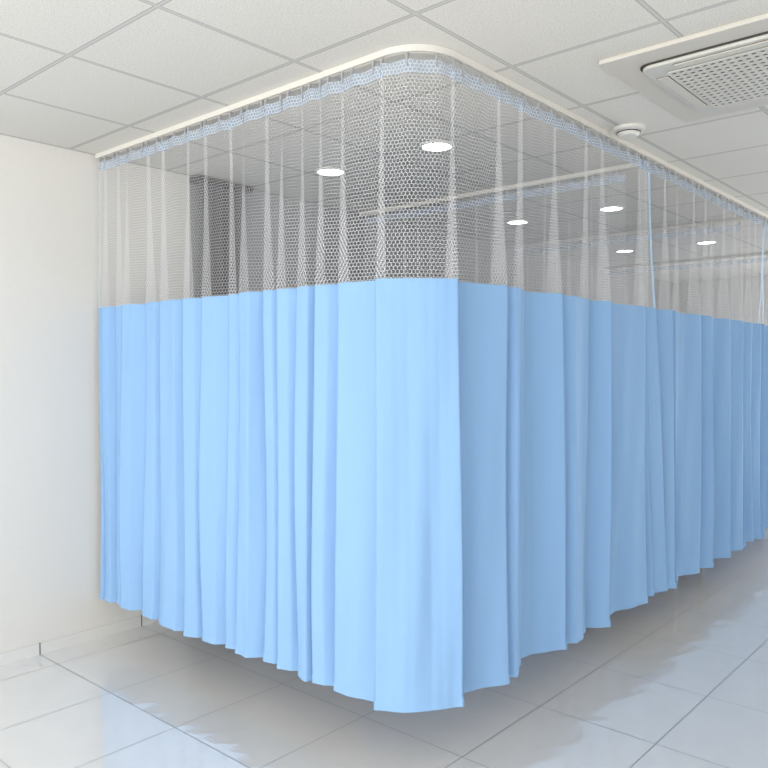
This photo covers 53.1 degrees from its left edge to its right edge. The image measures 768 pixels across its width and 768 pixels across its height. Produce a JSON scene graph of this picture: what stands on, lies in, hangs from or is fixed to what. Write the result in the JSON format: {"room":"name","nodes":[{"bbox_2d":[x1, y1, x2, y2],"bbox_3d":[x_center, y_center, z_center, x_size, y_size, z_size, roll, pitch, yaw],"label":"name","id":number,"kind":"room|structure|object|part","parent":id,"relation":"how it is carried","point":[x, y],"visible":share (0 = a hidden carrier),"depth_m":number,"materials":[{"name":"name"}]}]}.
{"room":"hospital room","nodes":[
{"label":"hospital room","id":0,"kind":"room"},
{"bbox_2d":[0,134,673,652],"bbox_3d":[-0.598,0.052,5.519,0.100,2.700,13.900,1,2,41],"label":"wall","id":1,"kind":"structure","parent":0,"point":[50,294],"depth_m":4.19,"materials":[{"name":"beige paint"}]},
{"bbox_2d":[0,615,158,665],"bbox_3d":[-0.557,1.372,5.511,0.009,0.061,13.900,1,2,41],"label":"baseboard","id":2,"kind":"structure","parent":1,"relation":"attached to","point":[15,655],"depth_m":4.20,"materials":[{"name":"white tile"}]},
{"bbox_2d":[189,175,252,297],"bbox_3d":[-1.024,0.021,4.881,0.100,2.590,0.420,1,2,41],"label":"window blind","id":3,"kind":"object","parent":1,"relation":"attached to","point":[202,202],"visible":0.26,"depth_m":4.83,"materials":[{"name":"grey fabric"}]},
{"bbox_3d":[-1.024,-1.259,4.854,0.100,0.030,0.420,1,2,41],"label":"drape rail","id":4,"kind":"part","parent":3,"relation":"part of","materials":[{"name":"grey metal"}]},
{"bbox_2d":[0,0,767,282],"bbox_3d":[2.159,-1.296,3.068,7.440,0.100,14.100,1,2,41],"label":"ceiling","id":5,"kind":"structure","parent":0,"point":[93,77],"depth_m":3.35,"materials":[{"name":"tile"}]},
{"bbox_2d":[315,167,345,175],"bbox_3d":[-0.321,-1.274,4.609,0.184,0.010,0.184,1,2,41],"label":"recessed light","id":6,"kind":"object","parent":5,"relation":"in","point":[329,173],"depth_m":4.59,"materials":[{"name":"white plastic"}]},
{"bbox_2d":[95,44,767,219],"bbox_3d":[1.366,-1.292,5.867,2.314,0.024,6.344,1,2,41],"label":"track","id":7,"kind":"object","parent":5,"relation":"attached to","point":[470,64],"visible":1,"depth_m":3.35,"materials":[{"name":"silver metal"}]},
{"bbox_2d":[98,52,667,712],"bbox_3d":[0.036,-0.010,3.575,3.204,2.443,1.480,0,1,-1],"label":"curtain","id":8,"kind":"object","parent":7,"relation":"hanging from","point":[395,494],"visible":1,"depth_m":3.28,"materials":[{"name":"blue fabric"}]},
{"bbox_2d":[638,158,765,588],"bbox_3d":[2.184,-0.042,5.078,0.155,2.443,2.240,1,2,41],"label":"curtain","id":9,"kind":"object","parent":7,"relation":"hanging from","point":[712,370],"visible":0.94,"depth_m":4.92,"materials":[{"name":"blue fabric"}]},
{"bbox_2d":[758,218,767,528],"bbox_3d":[3.616,-0.076,6.708,0.138,2.443,2.061,1,2,41],"label":"curtain","id":10,"kind":"object","parent":7,"relation":"hanging from","point":[764,230],"visible":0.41,"depth_m":6.05,"materials":[{"name":"blue fabric"}]},
{"bbox_2d":[419,140,453,150],"bbox_3d":[0.280,-1.263,4.081,0.184,0.010,0.184,1,2,41],"label":"recessed light","id":11,"kind":"object","parent":5,"relation":"in","point":[439,142],"depth_m":4.06,"materials":[{"name":"white plastic"}]},
{"bbox_2d":[359,160,653,215],"bbox_3d":[0.674,-1.276,5.106,2.280,0.024,0.028,1,2,41],"label":"track","id":12,"kind":"object","parent":5,"relation":"attached to","point":[569,176],"visible":0.69,"depth_m":4.94,"materials":[{"name":"silver metal"}]},
{"bbox_2d":[363,170,626,303],"bbox_3d":[0.630,-0.044,5.168,2.075,2.443,0.137,1,2,41],"label":"curtain","id":13,"kind":"object","parent":12,"relation":"hanging from","point":[615,175],"visible":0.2,"depth_m":4.97,"materials":[{"name":"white fabric"}]},
{"bbox_2d":[506,219,528,224],"bbox_3d":[1.078,-1.307,6.201,0.184,0.010,0.184,1,2,41],"label":"recessed light","id":14,"kind":"object","parent":5,"relation":"in","point":[513,222],"depth_m":6.16,"materials":[{"name":"white plastic"}]},
{"bbox_2d":[599,205,623,210],"bbox_3d":[1.679,-1.296,5.673,0.184,0.010,0.184,1,2,41],"label":"recessed light","id":15,"kind":"object","parent":5,"relation":"in","point":[610,209],"depth_m":5.66,"materials":[{"name":"white plastic"}]},
{"bbox_2d":[615,249,632,252],"bbox_3d":[2.425,-1.339,7.734,0.184,0.010,0.184,1,2,41],"label":"recessed light","id":16,"kind":"object","parent":5,"relation":"in","point":[628,250],"depth_m":7.71,"materials":[{"name":"white plastic"}]},
{"bbox_2d":[612,123,644,138],"bbox_3d":[1.206,-1.239,3.787,0.156,0.045,0.156,1,2,41],"label":"smoke detector","id":17,"kind":"object","parent":5,"relation":"attached to","point":[629,130],"visible":1,"depth_m":3.74,"materials":[{"name":"white plastic"}]},
{"bbox_2d":[509,216,762,248],"bbox_3d":[2.074,-1.310,6.698,2.280,0.024,0.028,1,2,41],"label":"track","id":18,"kind":"object","parent":5,"relation":"attached to","point":[750,217],"visible":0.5,"depth_m":6.50,"materials":[{"name":"silver metal"}]},
{"bbox_2d":[513,221,740,316],"bbox_3d":[2.030,-0.077,6.758,2.080,2.443,0.143,1,2,41],"label":"curtain","id":19,"kind":"object","parent":18,"relation":"hanging from","point":[680,231],"visible":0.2,"depth_m":6.53,"materials":[{"name":"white fabric"}]},
{"bbox_2d":[598,13,767,121],"bbox_3d":[1.470,-1.223,2.997,0.920,0.044,0.920,1,2,41],"label":"air conditioner","id":20,"kind":"object","parent":5,"relation":"in","point":[720,70],"depth_m":2.96,"materials":[{"name":"white plastic"}]},
{"bbox_2d":[604,252,767,268],"bbox_3d":[3.446,-1.342,8.260,2.280,0.024,0.028,1,2,41],"label":"track","id":21,"kind":"object","parent":5,"relation":"attached to","point":[765,253],"visible":0.59,"depth_m":8.33,"materials":[{"name":"silver metal"}]},
{"bbox_2d":[609,255,767,325],"bbox_3d":[3.409,-0.110,8.308,2.106,2.443,0.136,1,2,41],"label":"curtain","id":22,"kind":"object","parent":21,"relation":"hanging from","point":[759,255],"visible":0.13,"depth_m":8.22,"materials":[{"name":"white fabric"}]},
{"bbox_2d":[696,240,716,243],"bbox_3d":[3.026,-1.328,7.206,0.184,0.010,0.184,1,2,41],"label":"recessed light","id":23,"kind":"object","parent":5,"relation":"in","point":[706,240],"depth_m":7.18,"materials":[{"name":"white plastic"}]},
{"bbox_2d":[0,528,767,767],"bbox_3d":[2.159,1.503,3.127,7.440,0.100,14.100,1,2,41],"label":"floor","id":24,"kind":"structure","parent":0,"point":[678,678],"depth_m":3.48,"materials":[{"name":"tile"}]},
{"bbox_2d":[673,276,767,325],"bbox_3d":[6.779,-0.007,8.355,7.240,2.700,0.100,1,2,41],"label":"wall","id":25,"kind":"structure","parent":0,"point":[757,278],"depth_m":10.20,"materials":[{"name":"beige paint"}]}
]}

